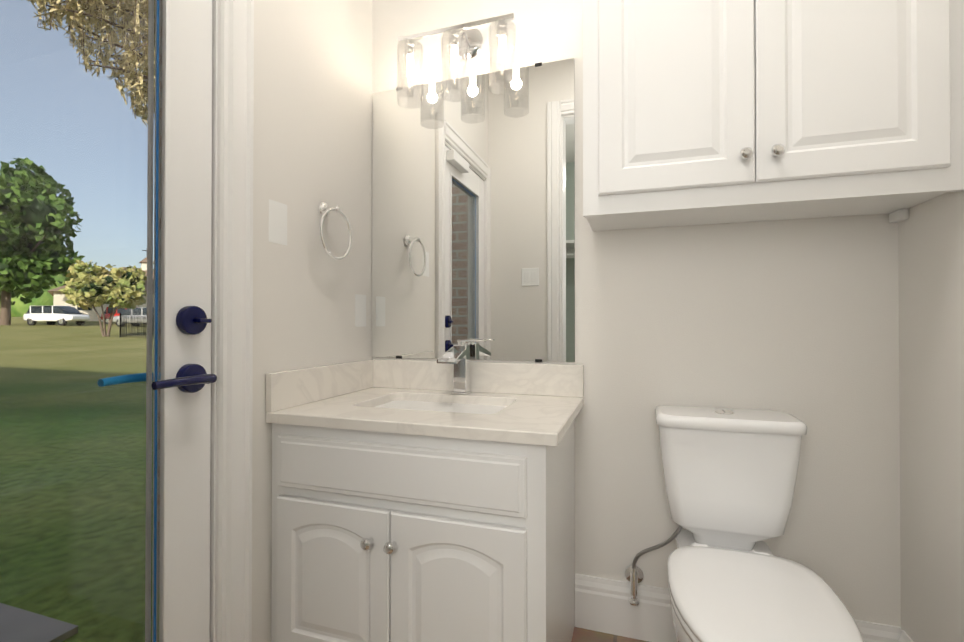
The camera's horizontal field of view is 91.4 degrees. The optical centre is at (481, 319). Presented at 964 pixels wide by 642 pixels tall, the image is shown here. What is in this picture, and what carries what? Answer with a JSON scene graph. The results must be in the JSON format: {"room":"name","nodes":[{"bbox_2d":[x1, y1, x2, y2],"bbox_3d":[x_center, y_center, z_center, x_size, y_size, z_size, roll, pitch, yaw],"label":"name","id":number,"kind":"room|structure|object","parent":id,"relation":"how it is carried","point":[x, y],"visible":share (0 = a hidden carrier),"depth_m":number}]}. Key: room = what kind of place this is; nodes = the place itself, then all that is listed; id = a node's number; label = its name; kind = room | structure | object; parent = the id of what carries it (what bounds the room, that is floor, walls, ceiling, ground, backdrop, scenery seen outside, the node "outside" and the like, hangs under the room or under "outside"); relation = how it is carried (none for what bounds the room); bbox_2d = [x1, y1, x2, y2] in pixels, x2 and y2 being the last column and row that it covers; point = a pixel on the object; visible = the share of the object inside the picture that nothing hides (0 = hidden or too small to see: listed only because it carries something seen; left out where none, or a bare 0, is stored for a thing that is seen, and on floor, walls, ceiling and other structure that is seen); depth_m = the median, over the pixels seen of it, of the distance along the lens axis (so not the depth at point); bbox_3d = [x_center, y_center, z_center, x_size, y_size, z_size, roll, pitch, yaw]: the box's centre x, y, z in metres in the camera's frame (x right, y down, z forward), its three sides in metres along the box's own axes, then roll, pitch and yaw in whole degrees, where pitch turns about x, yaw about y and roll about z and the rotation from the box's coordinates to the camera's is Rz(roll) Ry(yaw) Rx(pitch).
{"room":"bathroom","nodes":[
{"label":"bathroom","id":0,"kind":"room"},
{"bbox_2d":[252,0,371,641],"bbox_3d":[-0.733,-0.368,1.061,0.120,2.750,1.620,0,0,18],"label":"wall","id":1,"kind":"structure","parent":0,"point":[312,137],"depth_m":1.45},
{"bbox_2d":[0,0,216,641],"bbox_3d":[-0.784,0.019,0.801,0.181,1.927,0.716,0,0,18],"label":"exterior door","id":2,"kind":"structure","parent":1,"relation":"in","point":[181,377],"depth_m":1.04},
{"bbox_2d":[210,0,253,641],"bbox_3d":[-0.813,-0.025,0.828,0.172,2.060,0.891,0,0,18],"label":"door frame","id":3,"kind":"structure","parent":1,"relation":"attached to","point":[231,327],"depth_m":1.16},
{"bbox_2d":[269,199,286,244],"bbox_3d":[-0.584,-0.273,1.338,0.011,0.118,0.072,0,0,18],"label":"switch plate","id":4,"kind":"object","parent":1,"relation":"attached to","point":[278,222],"visible":1,"depth_m":1.33},
{"bbox_2d":[318,201,351,259],"bbox_3d":[-0.486,-0.285,1.516,0.064,0.192,0.167,0,0,18],"label":"towel ring","id":5,"kind":"object","parent":1,"relation":"attached to","point":[324,209],"visible":1,"depth_m":1.50},
{"bbox_2d":[355,294,365,326],"bbox_3d":[-0.451,-0.031,1.737,0.009,0.118,0.072,0,0,18],"label":"electrical outlet plate","id":6,"kind":"object","parent":1,"relation":"attached to","point":[360,310],"visible":1,"depth_m":1.73},
{"bbox_2d":[571,626,648,641],"bbox_3d":[0.127,1.055,0.831,1.891,0.100,1.740,0,0,18],"label":"floor","id":7,"kind":"structure","parent":0,"point":[582,635],"depth_m":1.49},
{"bbox_2d":[266,359,583,641],"bbox_3d":[-0.133,0.579,1.405,0.798,0.860,0.574,0,0,18],"label":"bathroom vanity","id":8,"kind":"object","parent":7,"relation":"on","point":[415,501],"visible":1,"depth_m":1.20},
{"bbox_2d":[437,339,485,393],"bbox_3d":[-0.064,0.163,1.571,0.119,0.185,0.159,0,0,18],"label":"faucet","id":9,"kind":"object","parent":8,"relation":"on","point":[457,356],"visible":1,"depth_m":1.61},
{"bbox_2d":[624,405,863,641],"bbox_3d":[0.567,0.632,1.111,0.462,0.750,0.696,0,0,18],"label":"toilet","id":10,"kind":"object","parent":7,"relation":"on","point":[730,476],"visible":1,"depth_m":1.22},
{"bbox_2d":[372,0,900,626],"bbox_3d":[0.380,-0.364,1.611,1.891,2.750,0.120,0,0,18],"label":"wall","id":11,"kind":"structure","parent":0,"point":[798,318],"depth_m":1.43},
{"bbox_2d":[397,13,515,108],"bbox_3d":[-0.084,-0.903,1.627,0.428,0.288,0.145,0,0,18],"label":"sconce","id":12,"kind":"object","parent":11,"relation":"attached to","point":[466,41],"visible":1,"depth_m":1.59},
{"bbox_2d":[372,58,574,361],"bbox_3d":[-0.057,-0.363,1.686,0.767,1.020,0.007,0,0,18],"label":"mirror","id":13,"kind":"object","parent":11,"relation":"attached to","point":[473,215],"visible":0.9,"depth_m":1.67},
{"bbox_2d":[575,573,890,641],"bbox_3d":[0.710,0.926,1.421,0.850,0.167,0.016,0,0,18],"label":"baseboard","id":14,"kind":"structure","parent":11,"relation":"attached to","point":[603,605],"depth_m":1.50},
{"bbox_2d":[583,0,963,230],"bbox_3d":[0.700,-0.688,1.260,0.820,0.848,0.348,0,0,18],"label":"upper cabinet","id":15,"kind":"object","parent":11,"relation":"attached to","point":[699,112],"visible":1,"depth_m":1.13},
{"bbox_2d":[898,191,963,641],"bbox_3d":[0.949,-0.372,0.507,0.120,2.750,1.620,0,0,18],"label":"wall","id":16,"kind":"structure","parent":0,"point":[931,310],"depth_m":1.15},
{"bbox_2d":[891,625,912,641],"bbox_3d":[0.902,0.920,0.577,0.017,0.167,1.499,0,0,18],"label":"baseboard","id":17,"kind":"structure","parent":16,"relation":"attached to","point":[897,634],"depth_m":1.28},
{"label":"outside","id":18,"kind":"structure","parent":0,"visible":0},
{"bbox_2d":[0,317,153,641],"bbox_3d":[-40.499,1.102,120.246,390.130,1.825,320.000,0,0,18],"label":"ground","id":19,"kind":"structure","parent":18,"point":[92,456],"depth_m":3.41},
{"bbox_2d":[0,603,77,641],"bbox_3d":[-4.566,1.131,1.926,6.050,0.045,1.510,0,0,18],"label":"concrete pad","id":20,"kind":"object","parent":19,"relation":"on","point":[26,623],"depth_m":1.69},
{"bbox_2d":[0,268,79,316],"bbox_3d":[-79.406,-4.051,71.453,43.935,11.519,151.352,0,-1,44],"label":"tree","id":21,"kind":"object","parent":19,"relation":"on","point":[46,295],"depth_m":75.86},
{"bbox_2d":[0,157,84,324],"bbox_3d":[-39.765,-6.510,39.382,10.086,14.462,11.580,0,0,18],"label":"tree","id":22,"kind":"object","parent":19,"relation":"on","point":[11,216],"depth_m":39.12},
{"bbox_2d":[23,306,89,325],"bbox_3d":[-37.014,-0.296,41.001,4.700,1.715,1.860,0,0,6],"label":"suv","id":23,"kind":"object","parent":19,"relation":"on","point":[78,317],"depth_m":40.26},
{"bbox_2d":[21,0,154,126],"bbox_3d":[-5.485,-6.036,9.656,10.706,14.604,10.797,0,0,18],"label":"cypress tree","id":24,"kind":"object","parent":19,"relation":"on","point":[101,8],"depth_m":7.66},
{"bbox_2d":[47,250,153,320],"bbox_3d":[-38.935,-4.162,62.400,27.000,9.600,13.000,0,-1,-40],"label":"house","id":25,"kind":"structure","parent":19,"relation":"on","point":[59,296],"depth_m":51.43},
{"bbox_2d":[59,259,146,336],"bbox_3d":[-21.555,-1.145,27.074,5.534,4.513,4.170,0,0,18],"label":"tree","id":26,"kind":"object","parent":19,"relation":"on","point":[86,276],"depth_m":26.25},
{"bbox_2d":[100,307,146,323],"bbox_3d":[-34.758,-0.341,46.260,4.300,1.715,1.860,0,0,3],"label":"car","id":27,"kind":"object","parent":19,"relation":"on","point":[107,312],"depth_m":45.51},
{"bbox_2d":[112,307,153,326],"bbox_3d":[-29.964,-0.166,41.630,4.700,1.715,1.860,0,0,6],"label":"suv","id":28,"kind":"object","parent":19,"relation":"on","point":[129,311],"depth_m":40.87},
{"bbox_2d":[120,314,153,337],"bbox_3d":[-12.691,0.414,27.260,17.343,1.567,6.758,0,0,18],"label":"fence","id":29,"kind":"object","parent":19,"relation":"on","point":[124,325],"depth_m":26.38}
]}

